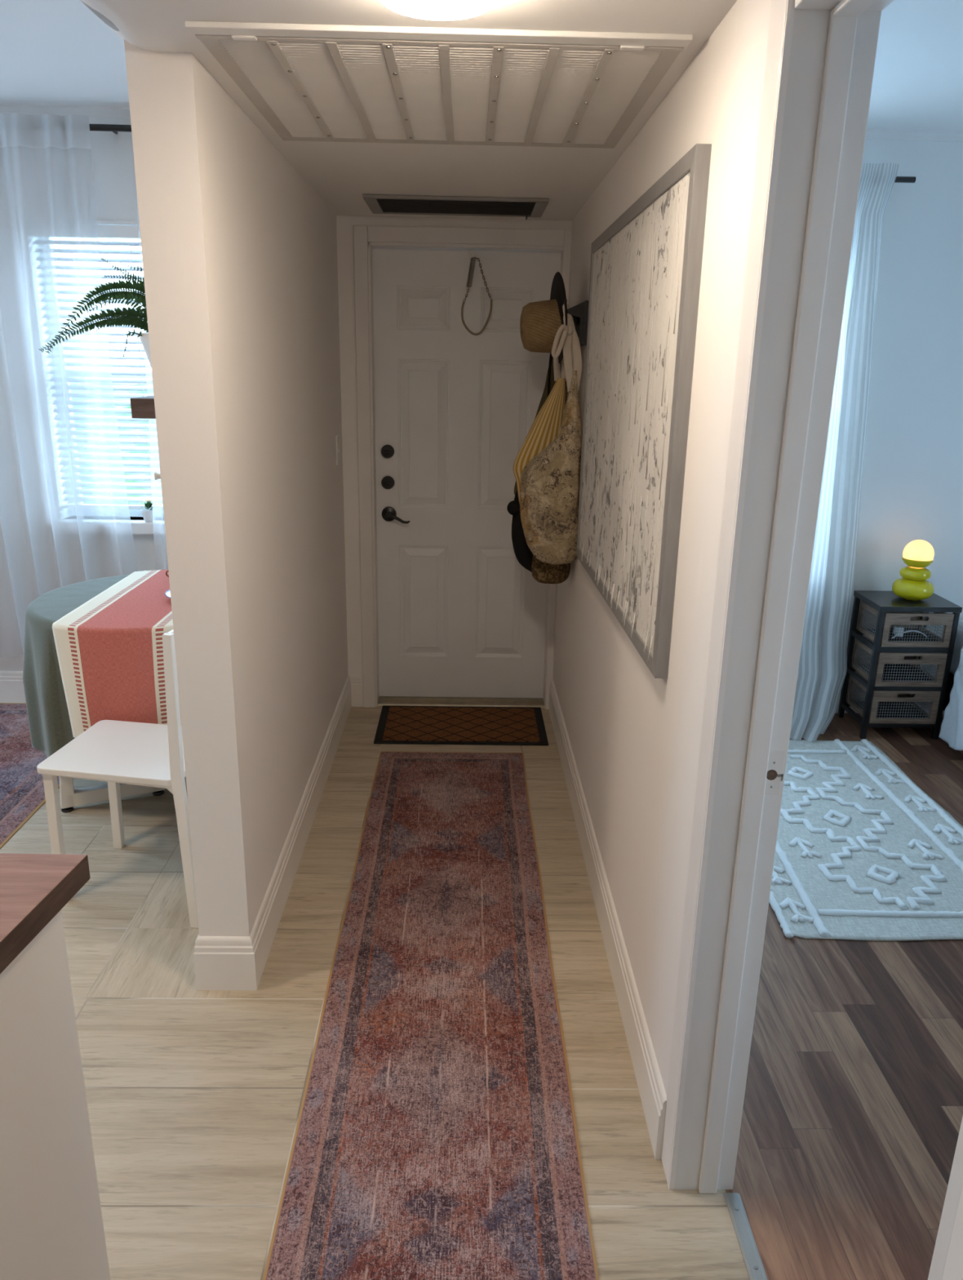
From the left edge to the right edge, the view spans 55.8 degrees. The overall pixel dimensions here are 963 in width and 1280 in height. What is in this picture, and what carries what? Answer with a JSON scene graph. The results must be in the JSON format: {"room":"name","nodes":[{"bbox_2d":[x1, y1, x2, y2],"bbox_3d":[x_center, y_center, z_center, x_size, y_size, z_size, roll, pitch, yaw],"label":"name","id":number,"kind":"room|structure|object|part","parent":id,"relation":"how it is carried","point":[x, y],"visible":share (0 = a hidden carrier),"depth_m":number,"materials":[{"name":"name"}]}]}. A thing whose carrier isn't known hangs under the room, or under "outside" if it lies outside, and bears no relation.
{"room":"entrance hallway","nodes":[
{"label":"entrance hallway","id":0,"kind":"room"},
{"bbox_2d":[124,40,348,936],"bbox_3d":[-0.668,-0.436,3.082,0.130,2.205,2.070,1,17,-1],"label":"wall","id":1,"kind":"structure","parent":0,"point":[239,251],"depth_m":2.27,"materials":[{"name":"paint"}]},
{"bbox_2d":[130,395,155,418],"bbox_3d":[-0.829,-0.707,2.724,0.212,0.052,0.650,1,17,-1],"label":"wall shelf","id":2,"kind":"object","parent":1,"relation":"attached to","point":[142,407],"visible":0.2,"depth_m":2.41,"materials":[{"name":"brown wood"}]},
{"bbox_2d":[38,257,151,367],"bbox_3d":[-0.955,-0.878,2.564,0.449,0.364,0.536,1,17,-1],"label":"potted fern","id":3,"kind":"object","parent":2,"relation":"on","point":[137,318],"visible":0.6,"depth_m":2.44,"materials":[{"name":"green plant"}]},
{"bbox_2d":[138,333,151,367],"bbox_3d":[-0.837,-0.764,2.535,0.212,0.166,0.212,1,17,-1],"label":"pot","id":4,"kind":"object","parent":3,"relation":"attached to","point":[144,339],"depth_m":2.45,"materials":[{"name":"white ceramic"}]},
{"bbox_2d":[154,465,161,484],"bbox_3d":[-0.729,-0.379,2.068,0.031,0.048,0.050,1,17,-1],"label":"wall hook","id":5,"kind":"object","parent":1,"relation":"attached to","point":[157,476],"visible":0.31,"depth_m":2.06,"materials":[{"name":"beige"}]},
{"bbox_2d":[193,675,351,991],"bbox_3d":[-0.687,0.545,3.374,0.158,0.156,2.084,1,17,-1],"label":"baseboard","id":6,"kind":"structure","parent":1,"relation":"attached to","point":[220,962],"depth_m":2.57,"materials":[{"name":"paint"}]},
{"bbox_2d":[335,435,340,465],"bbox_3d":[-0.608,-0.808,3.874,0.014,0.120,0.070,1,17,-1],"label":"light switch","id":7,"kind":"object","parent":1,"relation":"attached to","point":[337,437],"visible":1,"depth_m":3.86,"materials":[{"name":"white plastic"}]},
{"bbox_2d":[80,0,737,220],"bbox_3d":[-0.132,-0.948,0.503,1.132,0.374,6.720,1,17,-1],"label":"ceiling","id":8,"kind":"structure","parent":0,"point":[340,173],"depth_m":2.03,"materials":[{"name":"paint"}]},
{"bbox_2d":[184,20,693,148],"bbox_3d":[-0.081,-1.214,2.045,0.907,0.014,0.882,1,17,-1],"label":"ceiling vent","id":9,"kind":"object","parent":8,"relation":"in","point":[308,82],"visible":1,"depth_m":1.90,"materials":[{"name":"paint"}]},
{"bbox_2d":[380,0,497,20],"bbox_3d":[-0.068,-1.000,1.399,0.207,0.045,0.207,1,17,-1],"label":"ceiling light","id":10,"kind":"object","parent":8,"relation":"attached to","point":[434,10],"visible":1,"depth_m":1.42,"materials":[{"name":"white glass"}]},
{"bbox_2d":[362,194,549,220],"bbox_3d":[-0.094,-1.638,3.451,0.670,0.024,0.376,1,17,-1],"label":"ceiling vent","id":11,"kind":"object","parent":8,"relation":"in","point":[526,207],"visible":1,"depth_m":3.40,"materials":[{"name":"grey metal"}]},
{"bbox_2d":[0,706,962,1279],"bbox_3d":[0.356,1.331,1.301,8.000,0.100,6.900,1,17,-1],"label":"floor","id":12,"kind":"structure","parent":0,"point":[194,1097],"depth_m":2.16,"materials":[{"name":"wood"}]},
{"bbox_2d":[0,702,59,848],"bbox_3d":[-2.420,0.677,3.090,1.602,0.007,2.590,1,17,-1],"label":"area rug","id":13,"kind":"object","parent":12,"relation":"on","point":[22,793],"visible":0.4,"depth_m":3.61,"materials":[{"name":"red carpet"}]},
{"bbox_2d":[0,910,111,1279],"bbox_3d":[-1.302,0.957,0.761,1.452,0.870,1.298,1,17,-1],"label":"base cabinet","id":14,"kind":"object","parent":12,"relation":"on","point":[51,1226],"visible":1,"depth_m":1.23,"materials":[{"name":"beige wood"}]},
{"bbox_2d":[0,853,90,973],"bbox_3d":[-1.337,0.521,0.629,1.565,0.040,1.442,1,17,-1],"label":"countertop","id":15,"kind":"structure","parent":14,"relation":"on","point":[34,888],"depth_m":1.23,"materials":[{"name":"brown wood"}]},
{"bbox_2d":[59,776,165,813],"bbox_3d":[-1.214,0.198,3.470,0.840,0.745,0.840,1,17,-1],"label":"dining table","id":16,"kind":"object","parent":12,"relation":"on","point":[70,797],"visible":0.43,"depth_m":3.34,"materials":[{"name":"beige wood"}]},
{"bbox_2d":[22,574,128,757],"bbox_3d":[-1.213,0.087,3.455,0.924,0.530,0.895,1,17,-1],"label":"tablecloth","id":17,"kind":"object","parent":16,"relation":"on","point":[48,716],"visible":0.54,"depth_m":3.13,"materials":[{"name":"green fabric"}]},
{"bbox_2d":[52,569,181,737],"bbox_3d":[-1.200,0.032,3.414,0.432,0.411,0.905,1,17,-1],"label":"table runner","id":18,"kind":"object","parent":17,"relation":"on","point":[109,648],"visible":0.51,"depth_m":3.00,"materials":[{"name":"red fabric"}]},
{"bbox_2d":[164,589,170,598],"bbox_3d":[-1.021,-0.167,3.331,0.259,0.024,0.259,1,17,-1],"label":"plate","id":19,"kind":"object","parent":18,"relation":"on","point":[167,593],"visible":0.08,"depth_m":3.29,"materials":[{"name":"white ceramic"}]},
{"bbox_3d":[-1.021,-0.166,3.331,0.256,0.022,0.256,1,17,-1],"label":"dish","id":20,"kind":"part","parent":19,"relation":"part of","materials":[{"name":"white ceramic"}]},
{"bbox_2d":[36,629,198,928],"bbox_3d":[-1.034,0.342,2.770,0.517,0.886,0.422,4,17,10],"label":"dining chair","id":21,"kind":"object","parent":12,"relation":"on","point":[113,752],"visible":0.58,"depth_m":2.67,"materials":[{"name":"beige wood"}]},
{"bbox_3d":[-1.271,0.590,2.723,0.038,0.430,0.025,4,17,9],"label":"leg","id":22,"kind":"part","parent":21,"relation":"part of","materials":[{"name":"beige wood"}]},
{"bbox_3d":[-1.058,0.339,2.787,0.455,0.020,0.383,4,17,8],"label":"seat","id":23,"kind":"part","parent":21,"relation":"part of","materials":[{"name":"beige wood"}]},
{"bbox_3d":[-1.056,0.358,2.790,0.401,0.018,0.329,4,17,9],"label":"seat frame","id":24,"kind":"part","parent":21,"relation":"part of","materials":[{"name":"beige wood"}]},
{"bbox_3d":[-1.222,0.497,3.029,0.038,0.430,0.025,4,17,9],"label":"leg","id":25,"kind":"part","parent":21,"relation":"part of","materials":[{"name":"beige wood"}]},
{"bbox_3d":[-0.843,0.410,2.559,0.036,0.885,0.080,-14,22,-40],"label":"leg","id":26,"kind":"part","parent":21,"relation":"part of","materials":[{"name":"beige wood"}]},
{"bbox_2d":[262,751,599,1279],"bbox_3d":[-0.103,0.953,2.314,0.615,0.015,3.273,1,17,-1],"label":"runner rug","id":27,"kind":"object","parent":12,"relation":"on","point":[436,1137],"visible":1,"depth_m":2.14,"materials":[{"name":"red carpet"}]},
{"bbox_2d":[373,705,548,745],"bbox_3d":[-0.092,0.387,4.178,0.763,0.011,0.444,1,17,-1],"label":"doormat","id":28,"kind":"object","parent":12,"relation":"on","point":[406,725],"visible":1,"depth_m":4.15,"materials":[{"name":"brown fabric"}]},
{"bbox_2d":[377,696,544,707],"bbox_3d":[-0.099,0.296,4.464,0.806,0.020,0.132,1,17,-1],"label":"threshold","id":29,"kind":"object","parent":12,"relation":"on","point":[383,700],"visible":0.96,"depth_m":4.43,"materials":[{"name":"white wood"}]},
{"bbox_2d":[724,1192,768,1279],"bbox_3d":[0.511,1.232,1.452,0.032,0.006,0.801,1,17,-1],"label":"threshold strip","id":30,"kind":"object","parent":12,"relation":"on","point":[755,1268],"visible":1,"depth_m":1.74,"materials":[{"name":"silver metal"}]},
{"bbox_2d":[768,738,962,941],"bbox_3d":[1.318,0.658,3.367,0.883,0.026,1.478,1,17,-1],"label":"rug","id":31,"kind":"object","parent":12,"relation":"on","point":[863,852],"visible":0.7,"depth_m":3.12,"materials":[{"name":"white carpet"}]},
{"bbox_2d":[837,590,962,739],"bbox_3d":[1.896,0.112,4.162,0.364,0.620,0.296,1,17,-1],"label":"nightstand","id":32,"kind":"object","parent":12,"relation":"on","point":[880,611],"visible":0.97,"depth_m":4.05,"materials":[{"name":"black wood"}]},
{"bbox_3d":[1.731,0.083,4.286,0.022,0.596,0.022,1,17,-1],"label":"leg","id":33,"kind":"part","parent":32,"relation":"part of","materials":[{"name":"black wood"}]},
{"bbox_3d":[1.732,0.160,4.035,0.022,0.596,0.022,1,17,-1],"label":"leg","id":34,"kind":"part","parent":32,"relation":"part of","materials":[{"name":"black wood"}]},
{"bbox_3d":[1.892,0.345,4.234,0.351,0.019,0.283,1,17,-1],"label":"rail frame","id":35,"kind":"part","parent":32,"relation":"part of","materials":[{"name":"black wood"}]},
{"bbox_3d":[1.893,0.266,4.208,0.304,0.143,0.257,1,17,-1],"label":"frame","id":36,"kind":"part","parent":32,"relation":"part of","materials":[{"name":"brown wood"}]},
{"bbox_2d":[855,701,925,718],"bbox_3d":[1.895,0.297,4.207,0.258,0.066,0.223,1,17,-1],"label":"cloth","id":37,"kind":"object","parent":32,"relation":"on","point":[879,708],"visible":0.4,"depth_m":4.14,"materials":[{"name":"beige fabric"}]},
{"bbox_3d":[1.895,0.176,4.182,0.351,0.018,0.283,1,17,-1],"label":"rail frame","id":38,"kind":"part","parent":32,"relation":"part of","materials":[{"name":"black wood"}]},
{"bbox_3d":[1.897,0.097,4.157,0.304,0.143,0.257,1,17,-1],"label":"frame","id":39,"kind":"part","parent":32,"relation":"part of","materials":[{"name":"brown wood"}]},
{"bbox_2d":[860,663,931,680],"bbox_3d":[1.899,0.120,4.153,0.258,0.083,0.223,1,17,-1],"label":"cloth","id":40,"kind":"object","parent":32,"relation":"on","point":[891,668],"visible":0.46,"depth_m":4.09,"materials":[{"name":"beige fabric"}]},
{"bbox_2d":[893,626,904,636],"bbox_3d":[1.861,-0.033,4.061,0.033,0.056,0.035,1,17,-1],"label":"power adapter","id":41,"kind":"object","parent":32,"relation":"in","point":[901,629],"visible":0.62,"depth_m":4.04,"materials":[{"name":"white plastic"}]},
{"bbox_3d":[1.898,0.003,4.129,0.351,0.024,0.283,1,17,-1],"label":"rail frame","id":42,"kind":"part","parent":32,"relation":"part of","materials":[{"name":"black wood"}]},
{"bbox_3d":[1.900,-0.077,4.104,0.304,0.139,0.257,1,17,-1],"label":"frame","id":43,"kind":"part","parent":32,"relation":"part of","materials":[{"name":"brown wood"}]},
{"bbox_2d":[866,627,937,641],"bbox_3d":[1.902,-0.033,4.107,0.258,0.036,0.223,1,17,-1],"label":"cloth","id":44,"kind":"object","parent":32,"relation":"in","point":[891,630],"visible":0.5,"depth_m":4.04,"materials":[{"name":"black fabric"}]},
{"bbox_3d":[1.894,0.300,4.077,0.300,0.155,0.014,1,17,-2],"label":"drawer","id":45,"kind":"part","parent":32,"relation":"part of","materials":[{"name":"brown wood"}]},
{"bbox_2d":[892,630,927,638],"bbox_3d":[1.900,-0.031,4.065,0.166,0.052,0.098,1,17,-1],"label":"charging cable","id":46,"kind":"object","parent":32,"relation":"in","point":[924,634],"visible":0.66,"depth_m":4.02,"materials":[{"name":"white plastic"}]},
{"bbox_3d":[1.897,0.131,4.025,0.300,0.155,0.014,1,17,-2],"label":"drawer","id":47,"kind":"part","parent":32,"relation":"part of","materials":[{"name":"brown wood"}]},
{"bbox_2d":[892,539,934,600],"bbox_3d":[1.926,-0.312,4.035,0.171,0.266,0.171,1,17,-1],"label":"table lamp","id":48,"kind":"object","parent":32,"relation":"on","point":[917,554],"visible":1,"depth_m":3.99,"materials":[{"name":"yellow ceramic"}]},
{"bbox_3d":[1.928,-0.379,4.015,0.126,0.126,0.126,1,17,-1],"label":"globe","id":49,"kind":"part","parent":48,"relation":"part of","materials":[{"name":"yellow"}]},
{"bbox_3d":[1.900,-0.043,3.972,0.300,0.151,0.014,1,17,-2],"label":"drawer","id":50,"kind":"part","parent":32,"relation":"part of","materials":[{"name":"brown wood"}]},
{"bbox_3d":[2.061,0.086,4.296,0.022,0.596,0.022,1,17,-1],"label":"leg","id":51,"kind":"part","parent":32,"relation":"part of","materials":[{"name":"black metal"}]},
{"bbox_3d":[2.061,0.163,4.046,0.022,0.596,0.022,1,17,-1],"label":"leg","id":52,"kind":"part","parent":32,"relation":"part of","materials":[{"name":"black wood"}]},
{"bbox_2d":[938,619,962,751],"bbox_3d":[2.826,0.430,3.291,1.605,0.553,2.165,1,17,-1],"label":"bed","id":53,"kind":"object","parent":12,"relation":"on","point":[952,726],"visible":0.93,"depth_m":3.99,"materials":[{"name":"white fabric"}]},
{"bbox_3d":[2.909,0.329,3.306,1.440,0.260,2.080,1,17,-1],"label":"mattress","id":54,"kind":"part","parent":53,"relation":"part of","materials":[{"name":"white fabric"}]},
{"bbox_2d":[0,116,962,681],"bbox_3d":[0.328,-0.910,4.125,8.000,2.540,0.190,1,17,-1],"label":"wall","id":55,"kind":"structure","parent":0,"point":[913,482],"depth_m":3.96,"materials":[{"name":"paint"}]},
{"bbox_2d":[0,671,26,702],"bbox_3d":[-2.237,0.224,4.332,2.910,0.156,0.014,1,17,-1],"label":"baseboard","id":56,"kind":"structure","parent":55,"relation":"attached to","point":[11,685],"depth_m":4.33,"materials":[{"name":"paint"}]},
{"bbox_2d":[0,103,130,118],"bbox_3d":[-2.192,-2.113,3.612,2.910,0.033,0.028,1,17,-1],"label":"trim","id":57,"kind":"structure","parent":55,"relation":"attached to","point":[33,109],"depth_m":3.62,"materials":[{"name":"paint"}]},
{"bbox_2d":[88,124,131,134],"bbox_3d":[-1.918,-2.032,3.607,2.261,0.036,0.095,1,17,-1],"label":"curtain rod","id":58,"kind":"object","parent":55,"relation":"attached to","point":[114,128],"visible":0.18,"depth_m":3.58,"materials":[{"name":"black metal"}]},
{"bbox_2d":[0,112,138,657],"bbox_3d":[-2.262,-0.986,3.849,1.527,2.222,0.097,1,17,-1],"label":"curtain","id":59,"kind":"object","parent":58,"relation":"hanging from","point":[65,519],"visible":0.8,"depth_m":3.84,"materials":[{"name":"white fabric"}]},
{"bbox_2d":[135,182,168,570],"bbox_3d":[-1.159,-0.973,3.872,0.604,2.222,0.076,1,17,-1],"label":"curtain","id":60,"kind":"object","parent":58,"relation":"hanging from","point":[159,534],"visible":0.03,"depth_m":3.95,"materials":[{"name":"white fabric"}]},
{"bbox_2d":[97,220,153,534],"bbox_3d":[-1.478,-1.121,3.989,0.922,1.296,0.210,1,17,-1],"label":"window","id":61,"kind":"structure","parent":55,"relation":"in","point":[139,527],"depth_m":4.07,"materials":[{"name":"white glass"}]},
{"bbox_3d":[-1.466,-1.724,3.764,0.842,0.010,0.028,1,17,-1],"label":"head trim","id":62,"kind":"part","parent":61,"relation":"part of","materials":[{"name":"paint"}]},
{"bbox_2d":[97,224,152,509],"bbox_3d":[-1.477,-1.157,3.956,0.810,1.184,0.076,1,17,-1],"label":"window blind","id":63,"kind":"object","parent":61,"relation":"attached to","point":[104,231],"visible":0.12,"depth_m":3.97,"materials":[{"name":"white plastic"}]},
{"bbox_3d":[-1.488,-0.603,4.139,0.802,0.017,0.036,1,17,-1],"label":"rail","id":64,"kind":"part","parent":63,"relation":"part of","materials":[{"name":"white plastic"}]},
{"bbox_3d":[-1.476,-1.136,3.956,0.002,1.115,0.002,1,17,-1],"label":"ladder cord","id":65,"kind":"part","parent":63,"relation":"part of","materials":[{"name":"white fabric"}]},
{"bbox_3d":[-1.489,-0.520,4.146,0.922,0.055,0.160,1,17,-1],"label":"sill","id":66,"kind":"part","parent":61,"relation":"part of","materials":[{"name":"paint"}]},
{"bbox_2d":[139,497,153,522],"bbox_3d":[-1.486,-0.580,4.066,0.088,0.107,0.065,1,17,-1],"label":"potted plant","id":67,"kind":"object","parent":61,"relation":"on","point":[147,513],"visible":0.78,"depth_m":4.06,"materials":[{"name":"green plant"}]},
{"bbox_3d":[-1.488,-0.555,4.074,0.062,0.054,0.062,1,17,-1],"label":"pot","id":68,"kind":"part","parent":67,"relation":"part of","materials":[{"name":"white ceramic"}]},
{"bbox_2d":[348,675,363,706],"bbox_3d":[-0.603,0.245,4.366,0.070,0.156,0.014,1,17,-1],"label":"baseboard","id":69,"kind":"structure","parent":55,"relation":"attached to","point":[357,682],"depth_m":4.36,"materials":[{"name":"paint"}]},
{"bbox_2d":[353,225,572,709],"bbox_3d":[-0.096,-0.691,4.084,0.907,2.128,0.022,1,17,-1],"label":"trim","id":70,"kind":"structure","parent":55,"relation":"attached to","point":[362,234],"depth_m":3.90,"materials":[{"name":"paint"}]},
{"bbox_2d":[372,248,560,697],"bbox_3d":[-0.081,-0.688,4.172,0.806,2.032,0.107,1,17,-1],"label":"door","id":71,"kind":"structure","parent":55,"relation":"in","point":[460,615],"depth_m":4.15,"materials":[{"name":"paint"}]},
{"bbox_3d":[-0.377,-0.554,4.163,0.102,0.045,0.022,1,17,-1],"label":"lever","id":72,"kind":"part","parent":71,"relation":"part of","materials":[{"name":"black metal"}]},
{"bbox_2d":[461,249,492,335],"bbox_3d":[-0.019,-1.491,3.913,0.134,0.343,0.041,1,17,-1],"label":"loop","id":73,"kind":"object","parent":71,"relation":"hanging from","point":[471,253],"visible":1,"depth_m":3.90,"materials":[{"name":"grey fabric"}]},
{"bbox_3d":[-0.065,-1.485,3.910,0.028,0.066,0.010,10,19,27],"label":"chain","id":74,"kind":"part","parent":73,"relation":"part of","materials":[{"name":"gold metal"}]},
{"bbox_3d":[0.007,-1.544,3.894,0.080,0.170,0.012,-2,17,-9],"label":"chain","id":75,"kind":"part","parent":73,"relation":"part of","materials":[{"name":"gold metal"}]},
{"bbox_2d":[835,684,944,714],"bbox_3d":[2.407,0.286,4.417,3.800,0.156,0.014,1,17,-1],"label":"baseboard","id":76,"kind":"structure","parent":55,"relation":"attached to","point":[917,704],"depth_m":4.41,"materials":[{"name":"paint"}]},
{"bbox_2d":[894,176,915,182],"bbox_3d":[1.175,-1.876,3.699,1.152,0.025,0.087,1,17,-1],"label":"curtain rod","id":77,"kind":"object","parent":55,"relation":"attached to","point":[899,179],"visible":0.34,"depth_m":3.67,"materials":[{"name":"black metal"}]},
{"bbox_2d":[789,163,899,742],"bbox_3d":[1.378,-0.736,3.863,0.692,2.373,0.378,1,17,-1],"label":"curtain","id":78,"kind":"object","parent":77,"relation":"hanging from","point":[823,663],"visible":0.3,"depth_m":3.97,"materials":[{"name":"white fabric"}]},
{"bbox_2d":[865,128,962,142],"bbox_3d":[2.451,-2.036,3.702,3.800,0.033,0.028,1,17,-1],"label":"trim","id":79,"kind":"structure","parent":55,"relation":"attached to","point":[871,134],"depth_m":3.68,"materials":[{"name":"paint"}]},
{"bbox_2d":[0,0,962,130],"bbox_3d":[0.406,-1.165,0.462,8.300,0.115,7.050,1,17,-1],"label":"ceiling","id":80,"kind":"structure","parent":0,"point":[53,52],"depth_m":2.98,"materials":[{"name":"paint"}]},
{"bbox_2d":[506,352,552,571],"bbox_3d":[0.228,-0.773,3.594,0.220,1.054,0.151,7,18,19],"label":"bag","id":81,"kind":"object","parent":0,"point":[524,555],"visible":0.27,"depth_m":3.66,"materials":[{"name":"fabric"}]},
{"bbox_2d":[552,0,962,1279],"bbox_3d":[0.478,0.096,0.832,0.128,2.540,6.720,1,17,-1],"label":"wall","id":82,"kind":"structure","parent":0,"point":[634,735],"depth_m":1.79,"materials":[{"name":"paint"}]},
{"bbox_2d":[564,299,588,346],"bbox_3d":[0.334,-1.187,3.423,0.087,0.154,0.370,1,17,-1],"label":"coat rack","id":83,"kind":"object","parent":82,"relation":"attached to","point":[580,313],"visible":0.5,"depth_m":3.25,"materials":[{"name":"black metal"}]},
{"bbox_2d":[513,357,566,503],"bbox_3d":[0.233,-0.844,3.500,0.214,0.814,0.099,1,17,-1],"label":"tote","id":84,"kind":"object","parent":83,"relation":"hanging from","point":[546,426],"visible":0.46,"depth_m":3.46,"materials":[{"name":"yellow fabric"}]},
{"bbox_2d":[514,356,566,494],"bbox_3d":[0.251,-0.935,3.651,0.223,0.739,0.138,1,17,-1],"label":"jacket","id":85,"kind":"object","parent":83,"relation":"hanging from","point":[553,382],"visible":0.1,"depth_m":3.60,"materials":[{"name":"fabric"}]},
{"bbox_2d":[520,271,567,363],"bbox_3d":[0.222,-1.194,3.375,0.148,0.321,0.322,-1,17,-7],"label":"sun hat","id":86,"kind":"object","parent":83,"relation":"hanging from","point":[540,322],"visible":0.86,"depth_m":3.31,"materials":[{"name":"wicker"}]},
{"bbox_3d":[0.220,-1.169,3.390,0.150,0.192,0.192,1,17,-1],"label":"crown","id":87,"kind":"part","parent":86,"relation":"part of","materials":[{"name":"wicker"}]},
{"bbox_2d":[520,303,582,564],"bbox_3d":[0.259,-0.746,3.357,0.225,0.934,0.186,1,17,-1],"label":"tote","id":88,"kind":"object","parent":83,"relation":"hanging from","point":[549,482],"visible":0.99,"depth_m":3.33,"materials":[{"name":"fabric"}]},
{"bbox_2d":[531,384,570,583],"bbox_3d":[0.282,-0.724,3.454,0.155,1.040,0.133,1,17,-1],"label":"bag","id":89,"kind":"object","parent":83,"relation":"hanging from","point":[542,572],"visible":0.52,"depth_m":3.56,"materials":[{"name":"fabric"}]},
{"bbox_2d":[548,679,666,1159],"bbox_3d":[0.353,0.639,3.131,0.014,0.156,2.595,1,17,-1],"label":"baseboard","id":90,"kind":"structure","parent":82,"relation":"attached to","point":[651,1089],"depth_m":2.42,"materials":[{"name":"paint"}]},
{"bbox_2d":[576,143,711,678],"bbox_3d":[0.374,-0.595,2.451,0.032,1.039,1.420,1,17,-1],"label":"painting","id":91,"kind":"object","parent":82,"relation":"attached to","point":[646,267],"visible":1,"depth_m":2.09,"materials":[{"name":"white paper"}]},
{"bbox_2d":[661,0,787,1186],"bbox_3d":[0.403,0.066,1.568,0.010,2.166,0.076,1,17,-1],"label":"trim","id":92,"kind":"structure","parent":82,"relation":"attached to","point":[779,7],"depth_m":1.49,"materials":[{"name":"paint"}]},
{"bbox_2d":[674,0,962,1279],"bbox_3d":[0.471,0.238,1.154,0.130,2.080,0.853,1,17,-1],"label":"trim","id":93,"kind":"structure","parent":82,"relation":"attached to","point":[764,770],"depth_m":1.45,"materials":[{"name":"paint"}]},
{"bbox_3d":[0.508,0.231,1.576,0.028,0.080,0.002,1,17,-1],"label":"strike plate","id":94,"kind":"part","parent":93,"relation":"part of","materials":[{"name":"white metal"}]},
{"label":"outside","id":95,"kind":"structure","parent":0,"visible":0},
{"bbox_3d":[-0.038,1.981,0.604,80.000,0.250,80.000,1,17,-1],"label":"ground","id":96,"kind":"structure","parent":95,"visible":0},
{"bbox_2d":[112,383,152,504],"bbox_3d":[-2.692,-2.220,10.780,7.000,1.753,1.400,1,17,-1],"label":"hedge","id":97,"kind":"object","parent":96,"relation":"on","point":[119,384],"visible":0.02,"depth_m":10.25,"materials":[{"name":"green plant"}]}
]}

